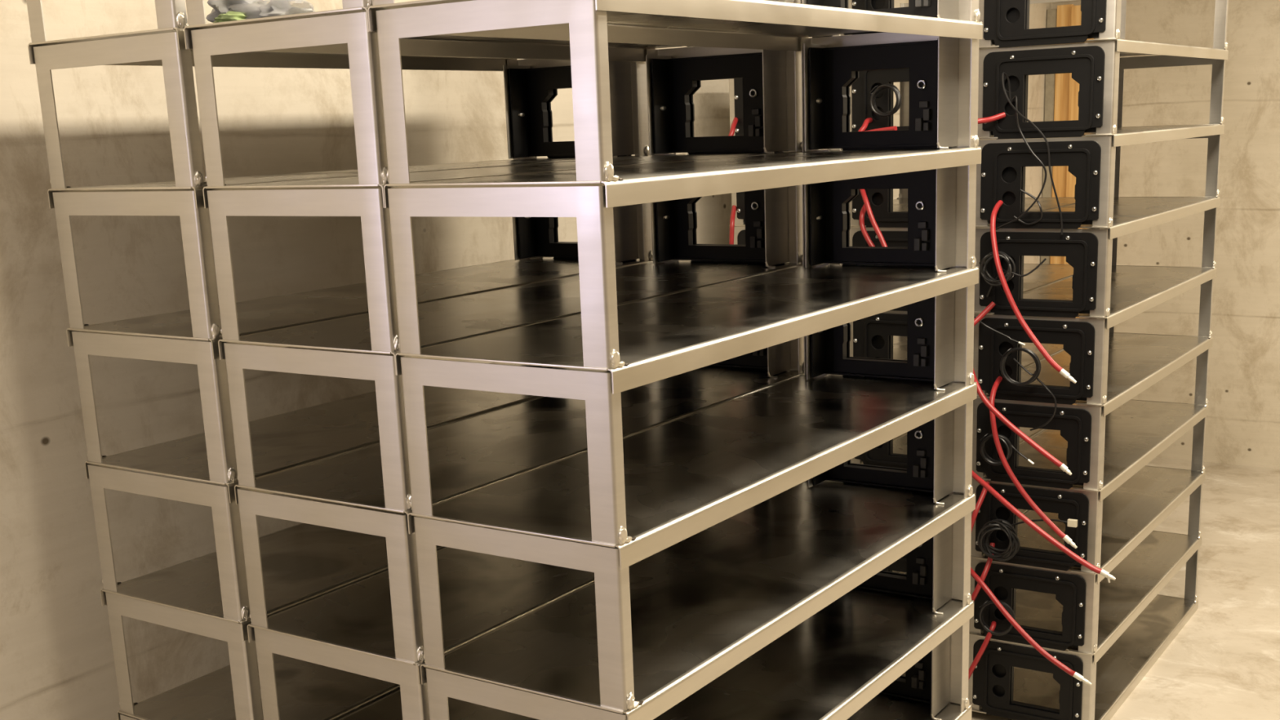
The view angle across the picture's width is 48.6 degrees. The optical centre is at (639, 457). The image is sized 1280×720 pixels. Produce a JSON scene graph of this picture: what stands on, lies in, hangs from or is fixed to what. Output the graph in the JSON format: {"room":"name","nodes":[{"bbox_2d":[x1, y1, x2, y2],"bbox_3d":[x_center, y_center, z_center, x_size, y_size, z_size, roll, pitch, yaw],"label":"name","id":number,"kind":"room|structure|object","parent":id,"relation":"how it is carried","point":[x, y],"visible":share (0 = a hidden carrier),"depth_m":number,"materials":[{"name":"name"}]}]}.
{"room":"server room","nodes":[
{"label":"server room","id":0,"kind":"room"},
{"bbox_2d":[0,0,1052,719],"bbox_3d":[-0.878,-0.300,2.304,0.200,2.420,9.300,7,16,33],"label":"wall","id":1,"kind":"structure","parent":0,"point":[57,660],"depth_m":2.25,"materials":[{"name":"concrete"}]},
{"bbox_2d":[971,457,1279,719],"bbox_3d":[1.035,1.150,1.361,4.690,0.120,9.300,7,16,33],"label":"floor","id":2,"kind":"structure","parent":0,"point":[1224,664],"depth_m":3.99,"materials":[{"name":"concrete"}]},
{"bbox_2d":[1040,8,1057,263],"bbox_3d":[1.673,-0.906,5.835,0.039,1.800,0.020,7,16,33],"label":"sheet","id":3,"kind":"object","parent":2,"relation":"on","point":[1051,18],"visible":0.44,"depth_m":5.70,"materials":[{"name":"wood"}]},
{"bbox_2d":[1049,4,1074,264],"bbox_3d":[1.716,-0.907,5.806,0.060,1.812,0.030,7,16,33],"label":"wooden board","id":4,"kind":"object","parent":2,"relation":"on","point":[1064,11],"visible":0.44,"depth_m":5.67,"materials":[{"name":"brown wood"}]},
{"bbox_2d":[1063,4,1093,318],"bbox_3d":[1.769,-0.893,5.754,0.084,1.805,0.030,7,16,33],"label":"wooden board","id":5,"kind":"object","parent":2,"relation":"on","point":[1076,13],"visible":0.2,"depth_m":5.63,"materials":[{"name":"brown wood"}]},
{"bbox_2d":[968,548,1199,719],"bbox_3d":[1.182,0.427,3.707,0.306,0.211,1.045,6,16,33],"label":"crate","id":6,"kind":"object","parent":2,"relation":"on","point":[1010,680],"visible":0.69,"depth_m":3.38,"materials":[{"name":"black metal"}]},
{"bbox_2d":[968,483,1202,665],"bbox_3d":[1.166,0.245,3.651,0.306,0.211,1.079,6,16,33],"label":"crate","id":7,"kind":"object","parent":6,"relation":"on","point":[1059,610],"depth_m":3.32,"materials":[{"name":"black metal"}]},
{"bbox_2d":[968,621,996,680],"bbox_3d":[0.787,0.464,3.292,0.098,0.159,0.027,-7,14,-18],"label":"cable","id":8,"kind":"object","parent":7,"relation":"hanging from","point":[987,639],"visible":0.82,"depth_m":3.28,"materials":[{"name":"rubber"}]},
{"bbox_2d":[970,416,1206,584],"bbox_3d":[1.155,0.062,3.601,0.306,0.211,1.095,6,16,33],"label":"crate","id":9,"kind":"object","parent":7,"relation":"on","point":[1107,531],"depth_m":3.27,"materials":[{"name":"black metal"}]},
{"bbox_2d":[971,542,995,602],"bbox_3d":[0.779,0.288,3.251,0.096,0.177,0.035,-8,14,-22],"label":"cable","id":10,"kind":"object","parent":9,"relation":"hanging from","point":[988,562],"visible":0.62,"depth_m":3.24,"materials":[{"name":"rubber"}]},
{"bbox_2d":[970,567,1091,685],"bbox_3d":[0.819,0.359,3.109,0.068,0.199,0.379,-11,16,-32],"label":"cable","id":11,"kind":"object","parent":9,"relation":"attached to","point":[973,574],"visible":0.92,"depth_m":3.07,"materials":[{"name":"rubber"}]},
{"bbox_2d":[1011,519,1077,527],"bbox_3d":[0.896,0.149,3.167,0.165,0.042,0.012,8,17,38],"label":"lead","id":12,"kind":"object","parent":9,"relation":"attached to","point":[1071,522],"visible":0.84,"depth_m":3.13,"materials":[{"name":"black plastic"}]},
{"bbox_2d":[972,348,1209,502],"bbox_3d":[1.151,-0.124,3.563,0.306,0.211,1.078,6,16,33],"label":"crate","id":13,"kind":"object","parent":9,"relation":"on","point":[1100,453],"depth_m":3.22,"materials":[{"name":"black metal"}]},
{"bbox_2d":[971,481,989,531],"bbox_3d":[0.770,0.115,3.217,0.082,0.109,0.021,-14,18,-42],"label":"cable","id":14,"kind":"object","parent":13,"relation":"hanging from","point":[981,498],"visible":0.62,"depth_m":3.20,"materials":[{"name":"rubber"}]},
{"bbox_2d":[972,470,1115,582],"bbox_3d":[0.815,0.133,3.024,0.076,0.185,0.445,-10,15,-30],"label":"cable","id":15,"kind":"object","parent":13,"relation":"hanging from","point":[975,476],"visible":0.87,"depth_m":2.96,"materials":[{"name":"rubber"}]},
{"bbox_2d":[973,278,1213,417],"bbox_3d":[1.143,-0.309,3.519,0.306,0.211,1.084,6,16,33],"label":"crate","id":16,"kind":"object","parent":13,"relation":"on","point":[1109,368],"depth_m":3.16,"materials":[{"name":"black metal"}]},
{"bbox_2d":[973,315,1025,346],"bbox_3d":[0.791,-0.279,3.119,0.116,0.063,0.012,5,15,29],"label":"wire","id":17,"kind":"object","parent":16,"relation":"attached to","point":[980,322],"visible":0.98,"depth_m":3.12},
{"bbox_2d":[973,368,1071,475],"bbox_3d":[0.793,-0.087,3.040,0.060,0.219,0.290,-11,16,-34],"label":"cable","id":18,"kind":"object","parent":16,"relation":"attached to","point":[1063,467],"visible":0.86,"depth_m":3.01,"materials":[{"name":"rubber"}]},
{"bbox_2d":[989,376,1077,548],"bbox_3d":[0.835,0.012,3.081,0.080,0.341,0.253,-9,15,-27],"label":"cable","id":19,"kind":"object","parent":16,"relation":"attached to","point":[993,420],"visible":0.94,"depth_m":3.08,"materials":[{"name":"rubber"}]},
{"bbox_2d":[1030,377,1057,431],"bbox_3d":[0.880,-0.112,3.102,0.012,0.123,0.071,-11,16,-32],"label":"wire","id":20,"kind":"object","parent":16,"relation":"hanging from","point":[1037,379],"visible":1,"depth_m":3.08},
{"bbox_2d":[973,207,1217,328],"bbox_3d":[1.135,-0.493,3.475,0.306,0.211,1.087,6,16,33],"label":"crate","id":21,"kind":"object","parent":16,"relation":"on","point":[1098,287],"depth_m":3.11,"materials":[{"name":"black metal"}]},
{"bbox_2d":[973,301,995,326],"bbox_3d":[0.741,-0.293,3.141,0.096,0.101,0.023,-3,13,-1],"label":"cable","id":22,"kind":"object","parent":21,"relation":"hanging from","point":[992,304],"visible":0.62,"depth_m":3.13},
{"bbox_2d":[986,257,1046,297],"bbox_3d":[0.815,-0.390,3.085,0.133,0.088,0.021,7,16,33],"label":"wire","id":23,"kind":"object","parent":21,"relation":"attached to","point":[1045,259],"visible":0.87,"depth_m":3.07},
{"bbox_2d":[975,133,1221,239],"bbox_3d":[1.139,-0.682,3.447,0.306,0.211,1.045,6,16,33],"label":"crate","id":24,"kind":"object","parent":21,"relation":"on","point":[1094,162],"visible":0.94,"depth_m":3.06,"materials":[{"name":"black metal"}]},
{"bbox_2d":[1013,189,1042,224],"bbox_3d":[0.832,-0.537,3.042,0.065,0.076,0.010,7,16,33],"label":"wire","id":25,"kind":"object","parent":24,"relation":"attached to","point":[1021,190],"visible":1,"depth_m":3.04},
{"bbox_2d":[990,200,1076,383],"bbox_3d":[0.813,-0.351,2.998,0.074,0.370,0.247,-9,15,-26],"label":"cable","id":26,"kind":"object","parent":24,"relation":"hanging from","point":[1062,371],"visible":1,"depth_m":3.00,"materials":[{"name":"plastic"}]},
{"bbox_2d":[987,196,1214,227],"bbox_3d":[1.143,-0.605,3.468,0.290,0.002,1.036,6,16,33],"label":"shelf","id":27,"kind":"object","parent":24,"relation":"attached to","point":[1128,211],"depth_m":3.34,"materials":[{"name":"metal"}]},
{"bbox_2d":[977,40,1225,146],"bbox_3d":[1.133,-0.868,3.407,0.306,0.211,1.045,6,16,33],"label":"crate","id":28,"kind":"object","parent":24,"relation":"on","point":[1098,68],"visible":0.88,"depth_m":3.02,"materials":[{"name":"silver metal"}]},
{"bbox_2d":[977,111,1005,124],"bbox_3d":[0.734,-0.724,3.034,0.097,0.027,0.022,-2,13,1],"label":"cable","id":29,"kind":"object","parent":28,"relation":"attached to","point":[983,120],"visible":0.69,"depth_m":3.03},
{"bbox_2d":[995,95,1046,230],"bbox_3d":[0.810,-0.626,3.023,0.122,0.285,0.017,11,18,44],"label":"wire","id":30,"kind":"object","parent":28,"relation":"hanging from","point":[1015,96],"visible":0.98,"depth_m":3.00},
{"bbox_2d":[1001,71,1062,234],"bbox_3d":[0.828,-0.642,2.998,0.130,0.341,0.042,7,16,33],"label":"wire","id":31,"kind":"object","parent":28,"relation":"hanging from","point":[1003,73],"visible":1,"depth_m":2.99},
{"bbox_2d":[991,124,1213,137],"bbox_3d":[1.138,-0.790,3.428,0.290,0.002,1.036,6,16,33],"label":"shelf","id":32,"kind":"object","parent":28,"relation":"attached to","point":[1117,131],"depth_m":3.05,"materials":[{"name":"metal"}]},
{"bbox_2d":[978,0,1228,59],"bbox_3d":[1.125,-1.052,3.362,0.306,0.211,1.045,6,16,33],"label":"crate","id":33,"kind":"object","parent":28,"relation":"on","point":[1006,23],"visible":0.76,"depth_m":2.99,"materials":[{"name":"silver metal"}]},
{"bbox_2d":[982,39,1155,56],"bbox_3d":[1.130,-0.975,3.383,0.290,0.002,1.036,6,16,33],"label":"shelf","id":34,"kind":"object","parent":33,"relation":"attached to","point":[986,43],"depth_m":2.99,"materials":[{"name":"metal"}]},
{"bbox_2d":[989,265,1212,316],"bbox_3d":[1.152,-0.420,3.513,0.290,0.002,1.036,6,16,33],"label":"shelf","id":35,"kind":"object","parent":21,"relation":"attached to","point":[1135,289],"depth_m":3.46,"materials":[{"name":"metal"}]},
{"bbox_2d":[985,332,1208,404],"bbox_3d":[1.159,-0.235,3.556,0.290,0.002,1.036,6,16,33],"label":"shelf","id":36,"kind":"object","parent":16,"relation":"attached to","point":[1135,361],"depth_m":3.51,"materials":[{"name":"metal"}]},
{"bbox_2d":[982,400,1204,488],"bbox_3d":[1.165,-0.050,3.597,0.290,0.002,1.036,6,16,33],"label":"shelf","id":37,"kind":"object","parent":13,"relation":"attached to","point":[1136,431],"depth_m":3.55,"materials":[{"name":"metal"}]},
{"bbox_2d":[982,466,1201,570],"bbox_3d":[1.174,0.135,3.643,0.290,0.002,1.036,6,16,33],"label":"shelf","id":38,"kind":"object","parent":9,"relation":"attached to","point":[1131,511],"depth_m":3.58,"materials":[{"name":"metal"}]},
{"bbox_2d":[981,530,1197,650],"bbox_3d":[1.181,0.320,3.686,0.290,0.002,1.036,6,16,33],"label":"shelf","id":39,"kind":"object","parent":7,"relation":"attached to","point":[1142,574],"depth_m":3.57,"materials":[{"name":"metal"}]},
{"bbox_2d":[979,595,1194,719],"bbox_3d":[1.187,0.505,3.727,0.290,0.002,1.036,6,16,33],"label":"shelf","id":40,"kind":"object","parent":6,"relation":"attached to","point":[1123,665],"depth_m":3.60,"materials":[{"name":"metal"}]},
{"bbox_3d":[0.926,0.397,3.875,0.306,0.211,1.045,6,16,33],"label":"crate","id":41,"kind":"object","parent":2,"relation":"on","visible":0},
{"bbox_2d":[882,554,1017,589],"bbox_3d":[0.919,0.213,3.831,0.306,0.211,1.045,6,16,33],"label":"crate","id":42,"kind":"object","parent":41,"relation":"on","point":[900,565],"visible":0.02,"depth_m":3.40,"materials":[{"name":"black plastic"}]},
{"bbox_2d":[1017,508,1028,518],"bbox_3d":[0.912,0.028,3.788,0.306,0.211,1.045,6,16,33],"label":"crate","id":43,"kind":"object","parent":42,"relation":"on","point":[1023,511],"visible":0.02,"depth_m":3.66,"materials":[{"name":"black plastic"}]},
{"bbox_2d":[850,403,1084,469],"bbox_3d":[0.905,-0.157,3.746,0.306,0.211,1.045,6,16,33],"label":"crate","id":44,"kind":"object","parent":43,"relation":"on","point":[892,453],"visible":0.2,"depth_m":3.38,"materials":[{"name":"black metal"}]},
{"bbox_2d":[849,310,1063,370],"bbox_3d":[0.898,-0.342,3.703,0.306,0.211,1.045,6,16,33],"label":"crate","id":45,"kind":"object","parent":44,"relation":"on","point":[872,336],"visible":0.11,"depth_m":3.32,"materials":[{"name":"black metal"}]},
{"bbox_2d":[849,226,1073,311],"bbox_3d":[0.890,-0.527,3.658,0.306,0.211,1.045,6,16,33],"label":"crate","id":46,"kind":"object","parent":45,"relation":"on","point":[1045,274],"visible":0.02,"depth_m":3.54,"materials":[{"name":"black metal"}]},
{"bbox_2d":[849,146,1075,227],"bbox_3d":[0.882,-0.711,3.614,0.306,0.211,1.045,6,16,33],"label":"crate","id":47,"kind":"object","parent":46,"relation":"on","point":[881,200],"visible":0.17,"depth_m":3.25,"materials":[{"name":"black metal"}]},
{"bbox_2d":[858,201,875,246],"bbox_3d":[0.514,-0.516,3.207,0.039,0.122,0.102,-4,13,-7],"label":"cable","id":48,"kind":"object","parent":47,"relation":"attached to","point":[868,239],"visible":0.77,"depth_m":3.19,"materials":[{"name":"rubber"}]},
{"bbox_2d":[859,189,887,246],"bbox_3d":[0.518,-0.540,3.189,0.029,0.172,0.154,-6,14,-17],"label":"cable","id":49,"kind":"object","parent":47,"relation":"attached to","point":[873,223],"visible":0.65,"depth_m":3.17,"materials":[{"name":"rubber"}]},
{"bbox_2d":[849,68,909,131],"bbox_3d":[0.865,-0.892,3.556,0.306,0.211,1.082,6,16,33],"label":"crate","id":50,"kind":"object","parent":47,"relation":"on","point":[860,91],"depth_m":3.19,"materials":[{"name":"black metal"}]},
{"bbox_2d":[857,117,897,131],"bbox_3d":[0.515,-0.734,3.145,0.061,0.041,0.151,-5,13,-12],"label":"cable","id":51,"kind":"object","parent":50,"relation":"attached to","point":[867,121],"visible":0.68,"depth_m":3.15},
{"bbox_2d":[848,0,1098,39],"bbox_3d":[0.869,-1.082,3.530,0.306,0.211,1.045,6,16,33],"label":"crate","id":52,"kind":"object","parent":50,"relation":"on","point":[852,4],"visible":0.07,"depth_m":3.16,"materials":[{"name":"black metal"}]},
{"bbox_2d":[1024,197,1075,211],"bbox_3d":[0.887,-0.634,3.635,0.290,0.002,1.036,6,16,33],"label":"shelf","id":53,"kind":"object","parent":47,"relation":"attached to","point":[1046,203],"depth_m":3.81,"materials":[{"name":"metal"}]},
{"bbox_2d":[1022,263,1073,291],"bbox_3d":[0.895,-0.449,3.679,0.290,0.002,1.036,6,16,33],"label":"shelf","id":54,"kind":"object","parent":46,"relation":"attached to","point":[1046,274],"depth_m":3.83,"materials":[{"name":"wood"}]},
{"bbox_2d":[1021,342,1063,366],"bbox_3d":[0.903,-0.264,3.724,0.290,0.002,1.036,6,16,33],"label":"shelf","id":55,"kind":"object","parent":45,"relation":"attached to","point":[1027,360],"depth_m":3.76,"materials":[{"name":"metal"}]},
{"bbox_3d":[0.176,0.817,2.203,0.306,0.211,1.045,7,16,33],"label":"crate","id":56,"kind":"object","parent":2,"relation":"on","visible":0},
{"bbox_3d":[0.168,0.633,2.159,0.306,0.211,1.045,7,16,33],"label":"crate","id":57,"kind":"object","parent":56,"relation":"on","visible":0},
{"bbox_2d":[847,619,971,719],"bbox_3d":[0.161,0.448,2.116,0.306,0.211,1.045,7,16,33],"label":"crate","id":58,"kind":"object","parent":57,"relation":"on","point":[935,687],"visible":0.38,"depth_m":2.45,"materials":[{"name":"silver metal"}]},
{"bbox_2d":[426,511,973,719],"bbox_3d":[0.155,0.262,2.074,0.306,0.211,1.045,7,16,33],"label":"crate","id":59,"kind":"object","parent":58,"relation":"on","point":[831,664],"visible":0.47,"depth_m":2.19,"materials":[{"name":"silver metal"}]},
{"bbox_2d":[413,400,975,719],"bbox_3d":[0.147,0.077,2.031,0.306,0.211,1.045,7,16,33],"label":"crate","id":60,"kind":"object","parent":59,"relation":"on","point":[637,641],"visible":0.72,"depth_m":1.88,"materials":[{"name":"silver metal"}]},
{"bbox_2d":[400,284,977,569],"bbox_3d":[0.139,-0.107,1.986,0.306,0.211,1.045,7,16,33],"label":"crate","id":61,"kind":"object","parent":60,"relation":"on","point":[642,494],"visible":0.81,"depth_m":1.83,"materials":[{"name":"silver metal"}]},
{"bbox_2d":[387,164,978,394],"bbox_3d":[0.132,-0.292,1.943,0.306,0.211,1.045,7,16,33],"label":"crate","id":62,"kind":"object","parent":61,"relation":"on","point":[643,342],"visible":0.9,"depth_m":1.78,"materials":[{"name":"silver metal"}]},
{"bbox_2d":[375,0,981,208],"bbox_3d":[0.126,-0.477,1.902,0.306,0.211,1.045,7,16,33],"label":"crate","id":63,"kind":"object","parent":62,"relation":"on","point":[944,71],"visible":0.98,"depth_m":1.76,"materials":[{"name":"silver metal"}]},
{"bbox_2d":[367,0,982,51],"bbox_3d":[0.117,-0.662,1.856,0.306,0.211,1.045,7,16,33],"label":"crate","id":64,"kind":"object","parent":63,"relation":"on","point":[766,24],"visible":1,"depth_m":1.92,"materials":[{"name":"silver metal"}]},
{"bbox_2d":[377,0,873,35],"bbox_3d":[0.119,-0.582,1.872,0.290,0.002,1.036,7,16,33],"label":"shelf","id":65,"kind":"object","parent":64,"relation":"attached to","point":[619,23],"depth_m":1.85,"materials":[{"name":"metal"}]},
{"bbox_2d":[410,146,971,183],"bbox_3d":[0.128,-0.398,1.918,0.290,0.002,1.036,7,16,33],"label":"shelf","id":66,"kind":"object","parent":63,"relation":"attached to","point":[812,161],"depth_m":1.77,"materials":[{"name":"metal"}]},
{"bbox_2d":[421,263,966,366],"bbox_3d":[0.133,-0.213,1.959,0.290,0.002,1.036,7,16,33],"label":"shelf","id":67,"kind":"object","parent":62,"relation":"attached to","point":[676,329],"depth_m":1.83,"materials":[{"name":"metal"}]},
{"bbox_2d":[432,373,964,540],"bbox_3d":[0.141,-0.028,2.002,0.290,0.002,1.036,7,16,33],"label":"shelf","id":68,"kind":"object","parent":61,"relation":"attached to","point":[682,473],"depth_m":1.89,"materials":[{"name":"metal"}]},
{"bbox_2d":[444,480,964,705],"bbox_3d":[0.148,0.157,2.046,0.290,0.002,1.036,7,16,33],"label":"shelf","id":69,"kind":"object","parent":60,"relation":"attached to","point":[701,602],"depth_m":1.94,"materials":[{"name":"metal"}]},
{"bbox_2d":[604,587,962,719],"bbox_3d":[0.156,0.342,2.090,0.290,0.002,1.036,7,16,33],"label":"shelf","id":70,"kind":"object","parent":59,"relation":"attached to","point":[823,668],"depth_m":2.19,"materials":[{"name":"metal"}]},
{"bbox_2d":[847,693,960,719],"bbox_3d":[0.162,0.527,2.132,0.290,0.002,1.036,7,16,33],"label":"shelf","id":71,"kind":"object","parent":58,"relation":"attached to","point":[884,706],"depth_m":2.46,"materials":[{"name":"metal"}]},
{"bbox_3d":[-0.079,0.788,2.370,0.306,0.211,1.045,7,16,33],"label":"crate","id":72,"kind":"object","parent":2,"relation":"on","visible":0},
{"bbox_3d":[-0.085,0.603,2.328,0.306,0.211,1.045,7,16,33],"label":"crate","id":73,"kind":"object","parent":72,"relation":"on","visible":0},
{"bbox_3d":[-0.094,0.419,2.283,0.306,0.211,1.045,7,16,33],"label":"crate","id":74,"kind":"object","parent":73,"relation":"on","visible":0},
{"bbox_2d":[253,627,573,719],"bbox_3d":[-0.099,0.233,2.243,0.306,0.211,1.045,7,16,33],"label":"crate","id":75,"kind":"object","parent":74,"relation":"on","point":[411,702],"visible":0.02,"depth_m":1.85,"materials":[{"name":"silver metal"}]},
{"bbox_2d":[236,487,617,684],"bbox_3d":[-0.108,0.049,2.197,0.306,0.211,1.045,7,16,33],"label":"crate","id":76,"kind":"object","parent":75,"relation":"on","point":[379,615],"visible":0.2,"depth_m":1.86,"materials":[{"name":"silver metal"}]},
{"bbox_2d":[267,528,617,657],"bbox_3d":[-0.107,0.128,2.213,0.290,0.002,1.036,7,16,33],"label":"shelf","id":77,"kind":"object","parent":76,"relation":"attached to","point":[481,593],"depth_m":1.93,"materials":[{"name":"metal"}]},
{"bbox_2d":[223,336,804,514],"bbox_3d":[-0.113,-0.137,2.156,0.306,0.211,1.045,7,16,33],"label":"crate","id":78,"kind":"object","parent":76,"relation":"on","point":[466,455],"visible":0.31,"depth_m":1.91,"materials":[{"name":"silver metal"}]},
{"bbox_2d":[206,184,803,373],"bbox_3d":[-0.121,-0.322,2.112,0.306,0.211,1.045,7,16,33],"label":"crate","id":79,"kind":"object","parent":78,"relation":"on","point":[773,216],"visible":0.78,"depth_m":1.93,"materials":[{"name":"silver metal"}]},
{"bbox_2d":[191,11,802,208],"bbox_3d":[-0.128,-0.507,2.070,0.306,0.211,1.045,7,16,33],"label":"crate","id":80,"kind":"object","parent":79,"relation":"on","point":[772,78],"visible":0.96,"depth_m":2.10,"materials":[{"name":"silver metal"}]},
{"bbox_2d":[183,0,799,61],"bbox_3d":[-0.137,-0.691,2.025,0.306,0.211,1.045,7,16,33],"label":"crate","id":81,"kind":"object","parent":80,"relation":"on","point":[438,45],"visible":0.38,"depth_m":2.09,"materials":[{"name":"silver metal"}]},
{"bbox_2d":[205,0,315,22],"bbox_3d":[-0.465,-0.550,1.726,0.154,0.042,0.107,7,16,33],"label":"plastic bag","id":82,"kind":"object","parent":81,"relation":"on","point":[223,11],"visible":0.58,"depth_m":1.70,"materials":[{"name":"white plastic"}]},
{"bbox_2d":[194,8,677,47],"bbox_3d":[-0.135,-0.612,2.040,0.290,0.002,1.036,7,16,33],"label":"shelf","id":83,"kind":"object","parent":81,"relation":"attached to","point":[431,41],"depth_m":2.06,"materials":[{"name":"metal"}]},
{"bbox_2d":[225,151,791,186],"bbox_3d":[-0.126,-0.427,2.086,0.290,0.002,1.036,7,16,33],"label":"shelf","id":84,"kind":"object","parent":80,"relation":"attached to","point":[366,178],"depth_m":1.95,"materials":[{"name":"metal"}]},
{"bbox_2d":[239,260,796,350],"bbox_3d":[-0.120,-0.242,2.128,0.290,0.002,1.036,7,16,33],"label":"shelf","id":85,"kind":"object","parent":79,"relation":"attached to","point":[455,318],"depth_m":2.02,"materials":[{"name":"metal"}]},
{"bbox_2d":[342,691,573,719],"bbox_3d":[-0.098,0.312,2.259,0.290,0.002,1.036,7,16,33],"label":"shelf","id":86,"kind":"object","parent":75,"relation":"attached to","point":[389,707],"depth_m":2.05,"materials":[{"name":"metal"}]},
{"bbox_3d":[-0.341,0.758,2.545,0.306,0.211,1.045,7,16,33],"label":"crate","id":87,"kind":"object","parent":2,"relation":"on","visible":0},
{"bbox_3d":[-0.348,0.572,2.503,0.306,0.211,1.045,7,16,33],"label":"crate","id":88,"kind":"object","parent":87,"relation":"on","visible":0},
{"bbox_2d":[120,713,138,719],"bbox_3d":[-0.356,0.388,2.459,0.306,0.211,1.045,7,16,33],"label":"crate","id":89,"kind":"object","parent":88,"relation":"on","point":[122,717],"visible":0.02,"depth_m":2.09,"materials":[{"name":"silver metal"}]},
{"bbox_2d":[105,591,399,719],"bbox_3d":[-0.361,0.203,2.416,0.306,0.211,1.045,7,16,33],"label":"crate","id":90,"kind":"object","parent":89,"relation":"on","point":[306,691],"visible":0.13,"depth_m":2.08,"materials":[{"name":"silver metal"}]},
{"bbox_2d":[133,653,395,719],"bbox_3d":[-0.360,0.282,2.432,0.290,0.002,1.036,7,16,33],"label":"shelf","id":91,"kind":"object","parent":90,"relation":"attached to","point":[306,691],"depth_m":2.13,"materials":[{"name":"metal"}]},
{"bbox_2d":[87,463,493,640],"bbox_3d":[-0.369,0.018,2.371,0.306,0.211,1.045,7,16,33],"label":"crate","id":92,"kind":"object","parent":90,"relation":"on","point":[301,563],"visible":0.23,"depth_m":2.03,"materials":[{"name":"silver metal"}]},
{"bbox_2d":[116,506,483,617],"bbox_3d":[-0.368,0.098,2.386,0.290,0.002,1.036,7,16,33],"label":"shelf","id":93,"kind":"object","parent":92,"relation":"attached to","point":[301,563],"depth_m":2.10,"materials":[{"name":"metal"}]},
{"bbox_2d":[71,330,610,502],"bbox_3d":[-0.375,-0.167,2.329,0.306,0.211,1.045,7,16,33],"label":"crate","id":94,"kind":"object","parent":92,"relation":"on","point":[281,442],"visible":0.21,"depth_m":2.00,"materials":[{"name":"silver metal"}]},
{"bbox_2d":[52,191,653,359],"bbox_3d":[-0.383,-0.351,2.285,0.306,0.211,1.045,7,16,33],"label":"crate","id":95,"kind":"object","parent":94,"relation":"on","point":[540,256],"visible":0.5,"depth_m":2.02,"materials":[{"name":"silver metal"}]},
{"bbox_2d":[33,31,652,208],"bbox_3d":[-0.392,-0.537,2.243,0.306,0.211,1.045,7,16,33],"label":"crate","id":96,"kind":"object","parent":95,"relation":"on","point":[531,85],"visible":0.75,"depth_m":2.00,"materials":[{"name":"silver metal"}]},
{"bbox_2d":[26,0,645,71],"bbox_3d":[-0.399,-0.721,2.198,0.306,0.211,1.045,7,16,33],"label":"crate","id":97,"kind":"object","parent":96,"relation":"on","point":[171,16],"visible":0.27,"depth_m":2.17,"materials":[{"name":"silver metal"}]},
{"bbox_2d":[36,29,177,44],"bbox_3d":[-0.398,-0.642,2.214,0.290,0.002,1.036,7,16,33],"label":"shelf","id":98,"kind":"object","parent":97,"relation":"attached to","point":[41,34],"depth_m":1.81,"materials":[{"name":"metal"}]},
{"bbox_2d":[66,155,644,188],"bbox_3d":[-0.391,-0.458,2.259,0.290,0.002,1.036,7,16,33],"label":"shelf","id":99,"kind":"object","parent":96,"relation":"attached to","point":[193,181],"depth_m":2.12,"materials":[{"name":"metal"}]},
{"bbox_2d":[84,257,644,337],"bbox_3d":[-0.382,-0.272,2.300,0.290,0.002,1.036,7,16,33],"label":"shelf","id":100,"kind":"object","parent":95,"relation":"attached to","point":[283,311],"depth_m":2.19,"materials":[{"name":"metal"}]},
{"bbox_2d":[102,362,610,479],"bbox_3d":[-0.374,-0.088,2.345,0.290,0.002,1.036,7,16,33],"label":"shelf","id":101,"kind":"object","parent":94,"relation":"attached to","point":[281,442],"depth_m":2.13,"materials":[{"name":"metal"}]},
{"bbox_3d":[0.670,0.369,4.042,0.306,0.211,1.045,6,16,33],"label":"crate","id":102,"kind":"object","parent":2,"relation":"on","visible":0},
{"bbox_3d":[0.663,0.183,3.999,0.306,0.211,1.045,6,16,33],"label":"crate","id":103,"kind":"object","parent":102,"relation":"on","visible":0},
{"bbox_3d":[0.657,-0.002,3.958,0.306,0.211,1.045,6,16,33],"label":"crate","id":104,"kind":"object","parent":103,"relation":"on","visible":0},
{"bbox_2d":[893,432,906,439],"bbox_3d":[0.649,-0.186,3.913,0.306,0.211,1.045,6,16,33],"label":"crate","id":105,"kind":"object","parent":104,"relation":"on","point":[900,436],"visible":0.02,"depth_m":3.70,"materials":[{"name":"silver metal"}]},
{"bbox_2d":[893,335,906,359],"bbox_3d":[0.642,-0.371,3.870,0.306,0.211,1.045,6,16,33],"label":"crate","id":106,"kind":"object","parent":105,"relation":"on","point":[900,343],"visible":0.02,"depth_m":3.91,"materials":[{"name":"silver metal"}]},
{"bbox_2d":[733,226,745,244],"bbox_3d":[0.634,-0.556,3.826,0.306,0.211,1.045,6,16,33],"label":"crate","id":107,"kind":"object","parent":106,"relation":"on","point":[739,231],"visible":0.02,"depth_m":3.46,"materials":[{"name":"silver metal"}]},
{"bbox_2d":[728,148,907,226],"bbox_3d":[0.627,-0.741,3.784,0.306,0.211,1.045,6,16,33],"label":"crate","id":108,"kind":"object","parent":107,"relation":"on","point":[900,204],"visible":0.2,"depth_m":3.45,"materials":[{"name":"silver metal"}]},
{"bbox_2d":[728,204,736,244],"bbox_3d":[0.226,-0.549,3.433,0.016,0.120,0.085,1,13,12],"label":"cable","id":109,"kind":"object","parent":108,"relation":"attached to","point":[734,207],"visible":0.71,"depth_m":3.40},
{"bbox_2d":[728,78,909,150],"bbox_3d":[0.620,-0.926,3.740,0.306,0.211,1.045,6,16,33],"label":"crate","id":110,"kind":"object","parent":108,"relation":"on","point":[735,85],"visible":0.05,"depth_m":3.40,"materials":[{"name":"silver metal"}]},
{"bbox_2d":[743,198,907,224],"bbox_3d":[0.632,-0.663,3.804,0.290,0.002,1.036,6,16,33],"label":"shelf","id":111,"kind":"object","parent":108,"relation":"attached to","point":[899,204],"depth_m":3.96,"materials":[{"name":"metal"}]},
{"bbox_2d":[1052,0,1279,469],"bbox_3d":[3.516,-1.039,4.733,4.290,2.420,0.200,7,16,33],"label":"wall","id":112,"kind":"structure","parent":0,"point":[1242,420],"depth_m":5.53,"materials":[{"name":"concrete"}]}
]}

